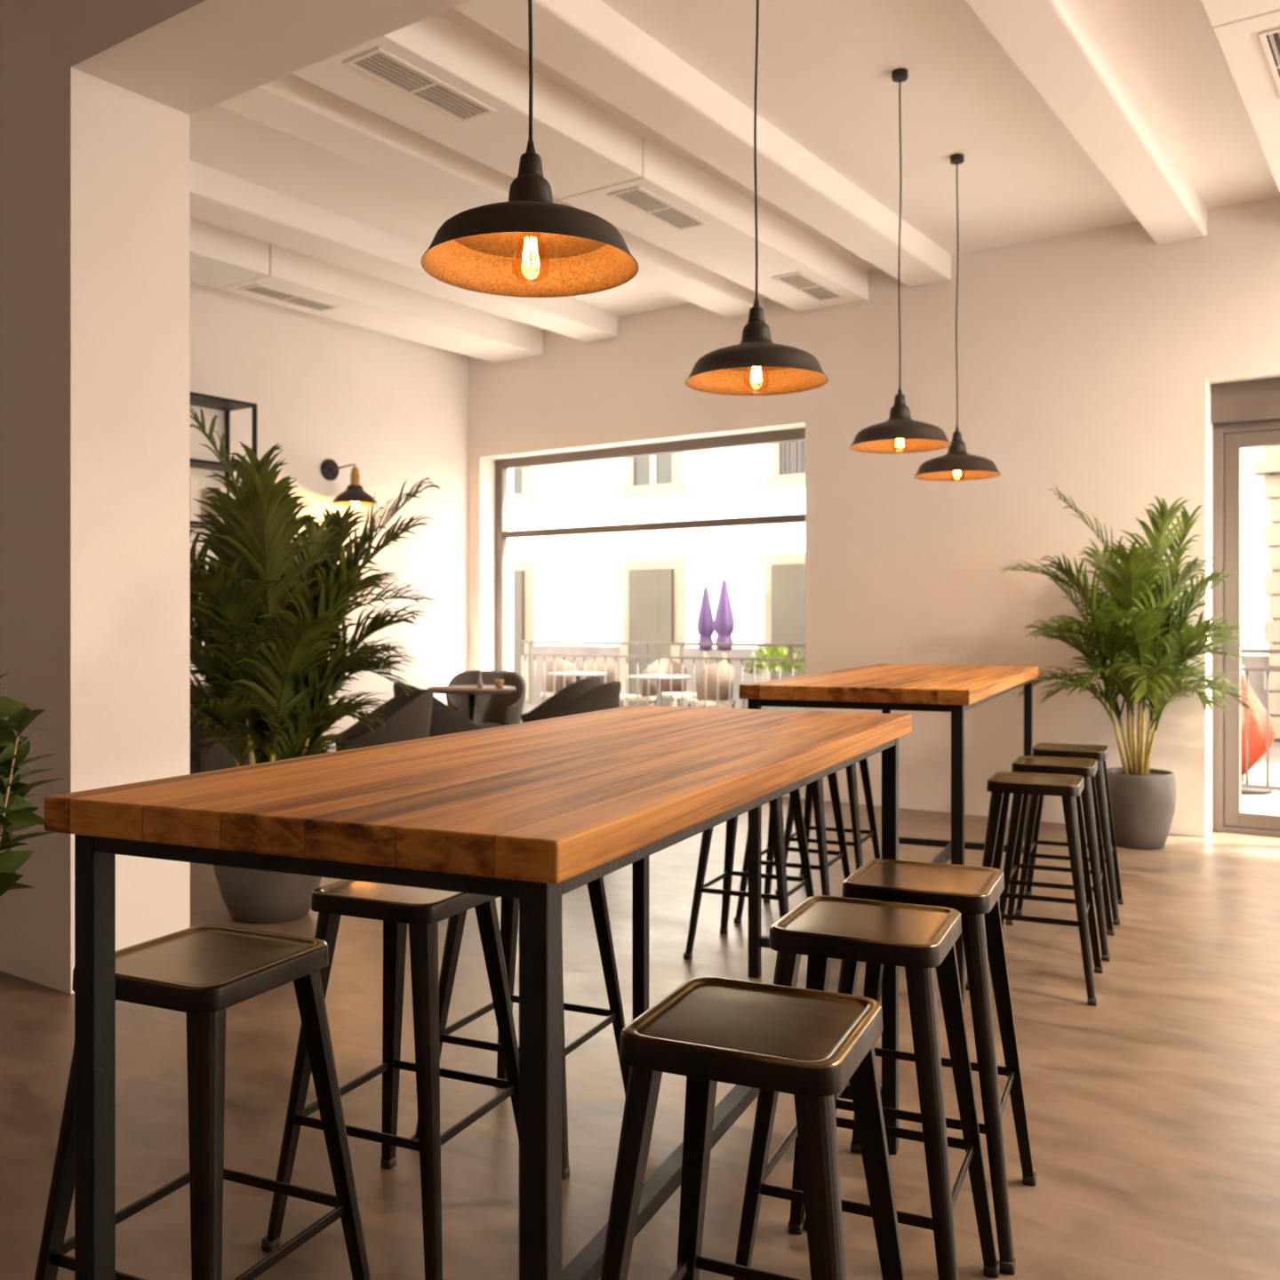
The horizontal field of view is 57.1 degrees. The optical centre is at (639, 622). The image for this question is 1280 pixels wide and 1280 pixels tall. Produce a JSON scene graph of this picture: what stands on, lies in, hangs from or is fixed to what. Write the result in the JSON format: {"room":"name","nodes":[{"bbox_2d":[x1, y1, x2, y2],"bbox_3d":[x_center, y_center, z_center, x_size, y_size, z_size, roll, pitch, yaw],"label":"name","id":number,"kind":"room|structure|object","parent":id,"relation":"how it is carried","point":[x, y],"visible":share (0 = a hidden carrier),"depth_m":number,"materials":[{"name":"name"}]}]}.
{"room":"cafe","nodes":[
{"label":"cafe","id":0,"kind":"room"},
{"bbox_2d":[0,0,470,993],"bbox_3d":[0.181,-0.600,2.888,11.600,3.800,0.470,0,0,35],"label":"wall","id":1,"kind":"structure","parent":0,"point":[99,98],"depth_m":4.24,"materials":[{"name":"paint"}]},
{"bbox_2d":[190,217,269,287],"bbox_3d":[-3.317,-2.405,6.985,0.560,0.230,2.265,0,0,35],"label":"ceiling beam","id":2,"kind":"structure","parent":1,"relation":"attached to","point":[220,257],"depth_m":7.57,"materials":[{"name":"paint"}]},
{"bbox_2d":[343,47,496,122],"bbox_3d":[-0.926,-2.285,5.028,0.210,0.010,0.700,0,0,35],"label":"air vent","id":3,"kind":"object","parent":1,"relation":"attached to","point":[378,64],"visible":1,"depth_m":5.00,"materials":[{"name":"white metal"}]},
{"bbox_2d":[291,14,641,198],"bbox_3d":[-0.862,-2.405,5.278,0.560,0.230,2.265,0,0,35],"label":"ceiling beam","id":4,"kind":"structure","parent":1,"relation":"attached to","point":[580,148],"depth_m":5.38,"materials":[{"name":"paint"}]},
{"bbox_2d":[1200,0,1279,26],"bbox_3d":[1.782,-2.405,3.441,0.560,0.230,2.265,0,0,35],"label":"ceiling beam","id":5,"kind":"structure","parent":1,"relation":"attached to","point":[1217,12],"depth_m":4.39,"materials":[{"name":"paint"}]},
{"bbox_2d":[190,280,468,751],"bbox_3d":[-4.949,-0.600,5.845,0.200,3.800,12.350,0,0,35],"label":"wall","id":6,"kind":"structure","parent":0,"point":[394,408],"depth_m":9.56,"materials":[{"name":"paint"}]},
{"bbox_2d":[320,458,377,509],"bbox_3d":[-2.256,-1.075,9.131,0.471,0.420,0.344,0,0,35],"label":"wall lamp","id":7,"kind":"object","parent":6,"relation":"attached to","point":[354,492],"visible":0.94,"depth_m":9.07,"materials":[{"name":"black metal"}]},
{"bbox_2d":[350,466,359,485],"bbox_3d":[-2.204,-1.130,9.094,0.080,0.140,0.080,0,0,35],"label":"socket","id":8,"kind":"object","parent":7,"relation":"attached to","point":[355,474],"depth_m":9.07,"materials":[{"name":"gold metal"}]},
{"bbox_2d":[507,469,512,671],"bbox_3d":[-1.854,-0.390,12.007,0.350,3.420,1.298,0,0,35],"label":"wall","id":9,"kind":"structure","parent":0,"point":[509,471],"depth_m":12.40,"materials":[{"name":"white paint"}]},
{"bbox_2d":[0,796,1279,1279],"bbox_3d":[-0.105,1.360,2.478,12.000,0.120,12.350,0,0,35],"label":"floor","id":10,"kind":"structure","parent":0,"point":[1153,1108],"depth_m":3.21,"materials":[{"name":"concrete"}]},
{"bbox_2d":[0,673,63,895],"bbox_3d":[-1.878,0.676,3.060,0.625,1.247,0.674,0,0,35],"label":"leafy shrub","id":11,"kind":"object","parent":10,"relation":"on","point":[17,813],"visible":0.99,"depth_m":3.12,"materials":[{"name":"green plant"}]},
{"bbox_2d":[34,924,370,1279],"bbox_3d":[-0.743,0.932,2.010,0.433,0.735,0.433,0,0,24],"label":"bar stool","id":12,"kind":"object","parent":10,"relation":"on","point":[201,972],"visible":0.85,"depth_m":1.92,"materials":[{"name":"brown metal"}]},
{"bbox_2d":[190,688,249,774],"bbox_3d":[-2.609,0.857,7.029,0.658,0.894,0.602,0,0,20],"label":"armchair","id":13,"kind":"object","parent":10,"relation":"on","point":[218,757],"visible":0.13,"depth_m":6.80,"materials":[{"name":"fabric"}]},
{"bbox_2d":[190,760,199,774],"bbox_3d":[-2.630,0.917,6.972,0.480,0.165,0.480,0,0,20],"label":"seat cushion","id":14,"kind":"object","parent":13,"relation":"on","point":[195,765],"depth_m":6.82,"materials":[{"name":"fabric"}]},
{"bbox_2d":[190,392,256,688],"bbox_3d":[-3.194,-0.120,7.876,0.335,2.840,1.250,0,0,35],"label":"shelf unit","id":15,"kind":"object","parent":10,"relation":"on","point":[196,399],"visible":0.11,"depth_m":8.23,"materials":[{"name":"black metal"}]},
{"bbox_2d":[190,476,198,521],"bbox_3d":[-3.107,-0.831,8.005,0.240,0.300,0.060,0,0,35],"label":"book","id":16,"kind":"object","parent":15,"relation":"on","point":[194,481],"visible":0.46,"depth_m":7.94,"materials":[{"name":"paper"}]},
{"bbox_2d":[200,487,226,522],"bbox_3d":[-2.968,-0.806,8.188,0.220,0.250,0.050,0,0,35],"label":"book","id":17,"kind":"object","parent":15,"relation":"on","point":[222,489],"visible":0.36,"depth_m":8.19,"materials":[{"name":"paper"}]},
{"bbox_2d":[190,406,440,923],"bbox_3d":[-1.631,0.163,5.286,1.403,2.275,1.348,0,0,35],"label":"potted palm","id":18,"kind":"object","parent":10,"relation":"on","point":[267,625],"visible":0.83,"depth_m":5.03,"materials":[{"name":"plant"}]},
{"bbox_2d":[213,864,321,923],"bbox_3d":[-1.640,1.067,5.220,0.500,0.465,0.500,0,0,35],"label":"pot","id":19,"kind":"object","parent":18,"relation":"attached to","point":[250,896],"depth_m":5.04,"materials":[{"name":"grey ceramic"}]},
{"bbox_2d":[334,688,433,751],"bbox_3d":[-1.536,0.857,7.011,0.602,0.894,0.658,0,0,-20],"label":"armchair","id":20,"kind":"object","parent":10,"relation":"on","point":[409,718],"visible":0.21,"depth_m":6.83,"materials":[{"name":"fabric"}]},
{"bbox_2d":[261,880,519,1279],"bbox_3d":[-0.500,0.932,2.545,0.433,0.735,0.433,0,0,24],"label":"bar stool","id":21,"kind":"object","parent":10,"relation":"on","point":[398,906],"visible":0.77,"depth_m":2.44,"materials":[{"name":"metal"}]},
{"bbox_2d":[392,682,483,736],"bbox_3d":[-1.359,0.857,7.939,0.602,0.894,0.658,0,0,-20],"label":"armchair","id":22,"kind":"object","parent":10,"relation":"on","point":[444,720],"visible":0.2,"depth_m":7.64,"materials":[{"name":"fabric"}]},
{"bbox_2d":[427,685,516,722],"bbox_3d":[-1.290,0.900,9.020,0.676,0.800,0.676,0,0,35],"label":"round table","id":23,"kind":"object","parent":10,"relation":"on","point":[471,691],"visible":0.61,"depth_m":8.88,"materials":[{"name":"brown wood"}]},
{"bbox_2d":[477,663,482,687],"bbox_3d":[-1.220,0.405,8.970,0.044,0.190,0.044,0,0,35],"label":"bud vase","id":24,"kind":"object","parent":23,"relation":"on","point":[479,683],"visible":1,"depth_m":8.96,"materials":[{"name":"ceramic"}]},
{"bbox_2d":[495,680,503,687],"bbox_3d":[-1.070,0.469,8.940,0.066,0.062,0.066,0,0,35],"label":"tealight holder","id":25,"kind":"object","parent":23,"relation":"on","point":[499,684],"visible":1,"depth_m":8.91,"materials":[{"name":"orange glass"}]},
{"bbox_2d":[44,705,911,1279],"bbox_3d":[-0.053,0.764,2.224,0.760,1.072,1.853,0,0,24],"label":"bar table","id":26,"kind":"object","parent":10,"relation":"on","point":[536,812],"visible":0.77,"depth_m":1.54,"materials":[{"name":"brown wood"}]},
{"bbox_2d":[445,670,526,728],"bbox_3d":[-1.270,0.857,9.711,0.658,0.894,0.602,0,0,0],"label":"armchair","id":27,"kind":"object","parent":10,"relation":"on","point":[497,709],"visible":0.37,"depth_m":9.90,"materials":[{"name":"fabric"}]},
{"bbox_2d":[476,722,502,728],"bbox_3d":[-1.270,0.917,9.650,0.480,0.165,0.480,0,0,0],"label":"seat cushion","id":28,"kind":"object","parent":27,"relation":"on","point":[485,724],"depth_m":9.59,"materials":[{"name":"fabric"}]},
{"bbox_2d":[411,876,630,1179],"bbox_3d":[-0.284,0.932,3.028,0.433,0.735,0.433,0,0,24],"label":"bar stool","id":29,"kind":"object","parent":10,"relation":"on","point":[509,911],"visible":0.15,"depth_m":3.08,"materials":[{"name":"metal"}]},
{"bbox_2d":[520,675,601,722],"bbox_3d":[-0.590,0.857,8.845,0.602,0.894,0.658,0,0,10],"label":"armchair","id":30,"kind":"object","parent":10,"relation":"on","point":[568,693],"visible":0.28,"depth_m":8.55,"materials":[{"name":"fabric"}]},
{"bbox_2d":[544,680,621,719],"bbox_3d":[-0.429,0.857,8.075,0.602,0.894,0.658,0,0,10],"label":"armchair","id":31,"kind":"object","parent":10,"relation":"on","point":[604,696],"visible":0.17,"depth_m":7.79,"materials":[{"name":"fabric"}]},
{"bbox_2d":[683,788,814,959],"bbox_3d":[0.452,0.932,4.650,0.433,0.735,0.433,0,0,24],"label":"bar stool","id":32,"kind":"object","parent":10,"relation":"on","point":[776,809],"visible":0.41,"depth_m":4.56,"materials":[{"name":"metal"}]},
{"bbox_2d":[600,976,905,1279],"bbox_3d":[0.166,0.932,1.690,0.433,0.735,0.433,0,0,24],"label":"bar stool","id":33,"kind":"object","parent":10,"relation":"on","point":[805,1044],"visible":1,"depth_m":1.62,"materials":[{"name":"metal"}]},
{"bbox_2d":[734,771,850,923],"bbox_3d":[0.690,0.932,5.190,0.433,0.735,0.433,0,0,24],"label":"bar stool","id":34,"kind":"object","parent":10,"relation":"on","point":[817,786],"visible":0.34,"depth_m":5.09,"materials":[{"name":"metal"}]},
{"bbox_2d":[775,757,880,895],"bbox_3d":[0.930,0.932,5.720,0.433,0.735,0.433,0,0,24],"label":"bar stool","id":35,"kind":"object","parent":10,"relation":"on","point":[851,770],"visible":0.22,"depth_m":5.63,"materials":[{"name":"metal"}]},
{"bbox_2d":[732,895,999,1279],"bbox_3d":[0.435,0.932,2.246,0.433,0.735,0.433,0,0,24],"label":"bar stool","id":36,"kind":"object","parent":10,"relation":"on","point":[919,939],"visible":0.91,"depth_m":2.15,"materials":[{"name":"metal"}]},
{"bbox_2d":[738,664,1038,1004],"bbox_3d":[1.205,0.764,5.171,0.820,1.072,2.300,0,0,24],"label":"bar table","id":37,"kind":"object","parent":10,"relation":"on","point":[955,689],"visible":0.7,"depth_m":4.29,"materials":[{"name":"brown wood"}]},
{"bbox_2d":[804,858,1036,1274],"bbox_3d":[0.636,0.932,2.626,0.433,0.735,0.433,0,0,24],"label":"bar stool","id":38,"kind":"object","parent":10,"relation":"on","point":[974,892],"visible":0.7,"depth_m":2.53,"materials":[{"name":"metal"}]},
{"bbox_2d":[965,771,1103,1006],"bbox_3d":[1.436,0.932,4.266,0.433,0.735,0.433,0,0,24],"label":"bar stool","id":39,"kind":"object","parent":10,"relation":"on","point":[1001,785],"visible":0.8,"depth_m":4.17,"materials":[{"name":"metal"}]},
{"bbox_2d":[999,755,1114,961],"bbox_3d":[1.690,0.932,4.790,0.433,0.735,0.433,0,0,24],"label":"bar stool","id":40,"kind":"object","parent":10,"relation":"on","point":[1087,768],"visible":0.86,"depth_m":4.70,"materials":[{"name":"metal"}]},
{"bbox_2d":[1015,743,1123,925],"bbox_3d":[1.950,0.932,5.330,0.433,0.735,0.433,0,0,24],"label":"bar stool","id":41,"kind":"object","parent":10,"relation":"on","point":[1100,753],"visible":0.91,"depth_m":5.23,"materials":[{"name":"metal"}]},
{"bbox_2d":[999,486,1261,849],"bbox_3d":[2.786,0.247,6.795,1.385,2.105,1.205,0,0,35],"label":"potted palm","id":42,"kind":"object","parent":10,"relation":"on","point":[1141,652],"visible":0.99,"depth_m":6.70,"materials":[{"name":"plant"}]},
{"bbox_2d":[1106,767,1175,849],"bbox_3d":[2.900,1.084,6.850,0.406,0.432,0.406,0,0,35],"label":"pot","id":43,"kind":"object","parent":42,"relation":"attached to","point":[1142,800],"depth_m":6.69,"materials":[{"name":"grey ceramic"}]},
{"bbox_2d":[190,0,1279,330],"bbox_3d":[-0.105,-2.575,2.478,12.000,0.150,12.350,0,0,35],"label":"ceiling","id":44,"kind":"structure","parent":0,"point":[825,68],"depth_m":5.89,"materials":[{"name":"paint"}]},
{"bbox_2d":[269,243,270,273],"bbox_3d":[-2.664,-2.406,7.917,0.528,0.207,0.020,0,0,35],"label":"trim","id":45,"kind":"structure","parent":44,"relation":"attached to","point":[269,244],"depth_m":7.77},
{"bbox_2d":[420,0,638,297],"bbox_3d":[-0.229,-1.604,2.459,0.452,1.792,0.452,0,0,35],"label":"pendant lamp","id":46,"kind":"object","parent":44,"relation":"hanging from","point":[526,245],"visible":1,"depth_m":2.54,"materials":[{"name":"brown metal"}]},
{"bbox_2d":[685,0,828,395],"bbox_3d":[0.369,-1.614,3.728,0.452,1.772,0.452,0,0,35],"label":"pendant lamp","id":47,"kind":"object","parent":44,"relation":"hanging from","point":[756,365],"visible":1,"depth_m":3.72,"materials":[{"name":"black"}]},
{"bbox_2d":[747,297,765,323],"bbox_3d":[0.369,-0.938,3.728,0.057,0.179,0.057,0,0,35],"label":"socket","id":48,"kind":"object","parent":47,"relation":"attached to","point":[756,316],"depth_m":3.71,"materials":[{"name":"brown metal"}]},
{"bbox_2d":[849,67,951,453],"bbox_3d":[1.180,-1.633,5.340,0.452,1.734,0.452,0,0,35],"label":"pendant lamp","id":49,"kind":"object","parent":44,"relation":"hanging from","point":[900,434],"visible":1,"depth_m":5.32,"materials":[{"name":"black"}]},
{"bbox_2d":[893,387,905,405],"bbox_3d":[1.180,-0.975,5.340,0.057,0.179,0.057,0,0,35],"label":"socket","id":50,"kind":"object","parent":49,"relation":"attached to","point":[900,398],"depth_m":5.32,"materials":[{"name":"brown metal"}]},
{"bbox_2d":[913,152,1000,480],"bbox_3d":[1.700,-1.626,6.305,0.452,1.748,0.452,0,0,35],"label":"pendant lamp","id":51,"kind":"object","parent":44,"relation":"hanging from","point":[956,465],"visible":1,"depth_m":6.28,"materials":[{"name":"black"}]},
{"bbox_2d":[952,426,962,440],"bbox_3d":[1.700,-0.961,6.305,0.057,0.179,0.057,0,0,35],"label":"socket","id":52,"kind":"object","parent":51,"relation":"attached to","point":[956,435],"depth_m":6.29,"materials":[{"name":"brown metal"}]},
{"bbox_2d":[468,195,1279,837],"bbox_3d":[3.320,-0.600,7.405,11.600,3.800,0.350,0,0,35],"label":"wall","id":53,"kind":"structure","parent":0,"point":[1089,362],"depth_m":7.91,"materials":[{"name":"paint"}]},
{"bbox_2d":[238,283,339,311],"bbox_3d":[-2.466,-2.285,8.296,0.210,0.010,0.710,0,0,35],"label":"air vent","id":54,"kind":"object","parent":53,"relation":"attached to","point":[258,289],"visible":1,"depth_m":8.28,"materials":[{"name":"white metal"}]},
{"bbox_2d":[219,243,543,362],"bbox_3d":[-1.862,-2.405,9.079,0.560,0.230,2.815,0,0,35],"label":"ceiling beam","id":55,"kind":"structure","parent":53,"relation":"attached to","point":[364,300],"depth_m":8.83,"materials":[{"name":"paint"}]},
{"bbox_2d":[190,160,617,342],"bbox_3d":[-1.764,-2.425,7.625,0.340,0.190,5.090,0,0,35],"label":"ceiling beam","id":56,"kind":"structure","parent":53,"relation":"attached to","point":[217,196],"depth_m":7.36,"materials":[{"name":"paint"}]},
{"bbox_2d":[216,73,764,318],"bbox_3d":[-0.643,-2.425,6.846,0.330,0.190,5.090,0,0,35],"label":"ceiling beam","id":57,"kind":"structure","parent":53,"relation":"attached to","point":[290,104],"depth_m":5.99,"materials":[{"name":"paint"}]},
{"bbox_2d":[495,427,805,670],"bbox_3d":[0.031,-0.245,9.770,3.220,2.450,0.080,0,0,35],"label":"window","id":58,"kind":"structure","parent":53,"relation":"in","point":[502,534],"depth_m":10.02,"materials":[{"name":"grey metal"}]},
{"bbox_2d":[453,0,951,287],"bbox_3d":[0.548,-2.425,6.019,0.310,0.190,5.090,0,0,35],"label":"ceiling beam","id":59,"kind":"structure","parent":53,"relation":"attached to","point":[588,43],"depth_m":5.51,"materials":[{"name":"paint"}]},
{"bbox_2d":[560,136,868,311],"bbox_3d":[0.594,-2.405,7.372,0.560,0.230,2.815,0,0,35],"label":"ceiling beam","id":60,"kind":"structure","parent":53,"relation":"attached to","point":[725,246],"depth_m":7.07,"materials":[{"name":"paint"}]},
{"bbox_2d":[607,185,708,231],"bbox_3d":[0.107,-2.285,6.514,0.210,0.010,0.700,0,0,35],"label":"air vent","id":61,"kind":"object","parent":60,"relation":"in","point":[637,198],"visible":1,"depth_m":6.49,"materials":[{"name":"white metal"}]},
{"bbox_2d":[771,272,845,301],"bbox_3d":[1.157,-2.285,8.025,0.210,0.010,0.700,0,0,35],"label":"air vent","id":62,"kind":"object","parent":60,"relation":"in","point":[799,282],"visible":1,"depth_m":8.00,"materials":[{"name":"white metal"}]},
{"bbox_2d":[963,0,1207,244],"bbox_3d":[1.862,-2.425,5.106,0.290,0.190,5.090,0,0,35],"label":"ceiling beam","id":63,"kind":"structure","parent":53,"relation":"attached to","point":[1058,47],"depth_m":5.33,"materials":[{"name":"paint"}]},
{"bbox_2d":[1210,376,1279,837],"bbox_3d":[4.516,-0.085,6.673,2.300,2.770,0.175,0,0,35],"label":"door","id":64,"kind":"structure","parent":53,"relation":"in","point":[1244,413],"depth_m":7.26,"materials":[{"name":"grey metal"}]},
{"bbox_2d":[1211,8,1279,191],"bbox_3d":[3.238,-2.405,5.535,0.560,0.230,2.815,0,0,35],"label":"ceiling beam","id":65,"kind":"structure","parent":53,"relation":"attached to","point":[1239,43],"depth_m":4.92,"materials":[{"name":"paint"}]},
{"bbox_2d":[1258,27,1279,97],"bbox_3d":[2.687,-2.285,4.794,0.210,0.010,0.700,0,0,35],"label":"air vent","id":66,"kind":"object","parent":65,"relation":"in","point":[1272,52],"visible":1,"depth_m":4.69,"materials":[{"name":"white metal"}]},
{"label":"outside","id":67,"kind":"structure","parent":0,"visible":0},
{"bbox_2d":[1240,800,1279,814],"bbox_3d":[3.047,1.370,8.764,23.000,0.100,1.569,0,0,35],"label":"floor","id":68,"kind":"structure","parent":67,"point":[1251,806],"depth_m":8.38,"materials":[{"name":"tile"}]},
{"bbox_2d":[520,640,1279,790],"bbox_3d":[3.159,0.757,9.434,10.780,1.125,0.044,0,0,35],"label":"balcony railing","id":69,"kind":"object","parent":68,"relation":"on","point":[646,644],"visible":0.3,"depth_m":11.26,"materials":[{"name":"metal"}]},
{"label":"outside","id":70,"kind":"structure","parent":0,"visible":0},
{"bbox_2d":[522,703,1279,802],"bbox_3d":[2.184,1.390,13.656,40.000,0.100,5.480,0,0,35],"label":"ground","id":71,"kind":"structure","parent":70,"point":[1258,772],"depth_m":10.46,"materials":[{"name":"stone"}]},
{"bbox_2d":[540,658,578,702],"bbox_3d":[-0.991,0.896,14.790,0.505,0.891,0.493,0,0,15],"label":"chair","id":72,"kind":"object","parent":71,"relation":"on","point":[549,663],"visible":0.38,"depth_m":14.58,"materials":[{"name":"wicker"}]},
{"bbox_2d":[547,672,607,681],"bbox_3d":[-0.749,0.973,14.160,0.720,0.735,0.720,0,0,35],"label":"table","id":73,"kind":"object","parent":71,"relation":"on","point":[578,675],"visible":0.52,"depth_m":13.98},
{"bbox_2d":[581,656,617,684],"bbox_3d":[-0.556,0.896,15.513,0.505,0.891,0.493,0,0,15],"label":"chair","id":74,"kind":"object","parent":71,"relation":"on","point":[599,661],"visible":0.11,"depth_m":15.70,"materials":[{"name":"wicker"}]},
{"bbox_2d":[619,660,658,707],"bbox_3d":[-0.020,0.896,14.032,0.493,0.891,0.505,0,0,5],"label":"chair","id":75,"kind":"object","parent":71,"relation":"on","point":[653,668],"visible":0.61,"depth_m":13.84,"materials":[{"name":"wicker"}]},
{"bbox_2d":[627,674,691,705],"bbox_3d":[0.222,0.973,13.363,0.720,0.735,0.720,0,0,35],"label":"table","id":76,"kind":"object","parent":71,"relation":"on","point":[640,676],"visible":0.48,"depth_m":13.26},
{"bbox_2d":[654,658,697,707],"bbox_3d":[0.427,0.896,14.570,0.505,0.891,0.493,0,0,-35],"label":"chair","id":77,"kind":"object","parent":71,"relation":"on","point":[665,663],"visible":0.37,"depth_m":14.76,"materials":[{"name":"wicker"}]},
{"bbox_2d":[696,577,714,707],"bbox_3d":[0.852,0.384,15.239,0.440,1.913,0.440,0,0,35],"label":"closed parasol","id":78,"kind":"object","parent":71,"relation":"on","point":[705,623],"visible":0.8,"depth_m":15.18,"materials":[{"name":"purple fabric"}]},
{"bbox_2d":[686,662,735,708],"bbox_3d":[0.815,0.896,13.303,0.505,0.891,0.493,0,0,-25],"label":"chair","id":79,"kind":"object","parent":71,"relation":"on","point":[723,668],"visible":0.6,"depth_m":13.10,"materials":[{"name":"wicker"}]},
{"bbox_2d":[713,570,735,708],"bbox_3d":[1.058,0.348,14.731,0.440,1.984,0.440,0,0,35],"label":"closed parasol","id":80,"kind":"object","parent":71,"relation":"on","point":[724,622],"visible":0.73,"depth_m":14.66,"materials":[{"name":"purple fabric"}]},
{"bbox_2d":[739,641,805,711],"bbox_3d":[1.503,0.778,13.089,0.824,1.116,0.584,0,0,0],"label":"shrub","id":81,"kind":"object","parent":71,"relation":"on","point":[776,652],"visible":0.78,"depth_m":12.95,"materials":[{"name":"green plant"}]},
{"bbox_2d":[512,440,1279,742],"bbox_3d":[3.714,-2.430,15.857,40.000,7.540,0.920,0,0,35],"label":"building","id":82,"kind":"structure","parent":71,"relation":"on","point":[645,586],"depth_m":17.81,"materials":[{"name":"stone"}]},
{"bbox_2d":[1240,665,1275,794],"bbox_3d":[4.776,0.844,9.346,0.456,0.993,0.456,0,0,-33],"label":"closed parasol","id":83,"kind":"object","parent":71,"relation":"on","point":[1257,726],"visible":0.36,"depth_m":9.20,"materials":[{"name":"red fabric"}]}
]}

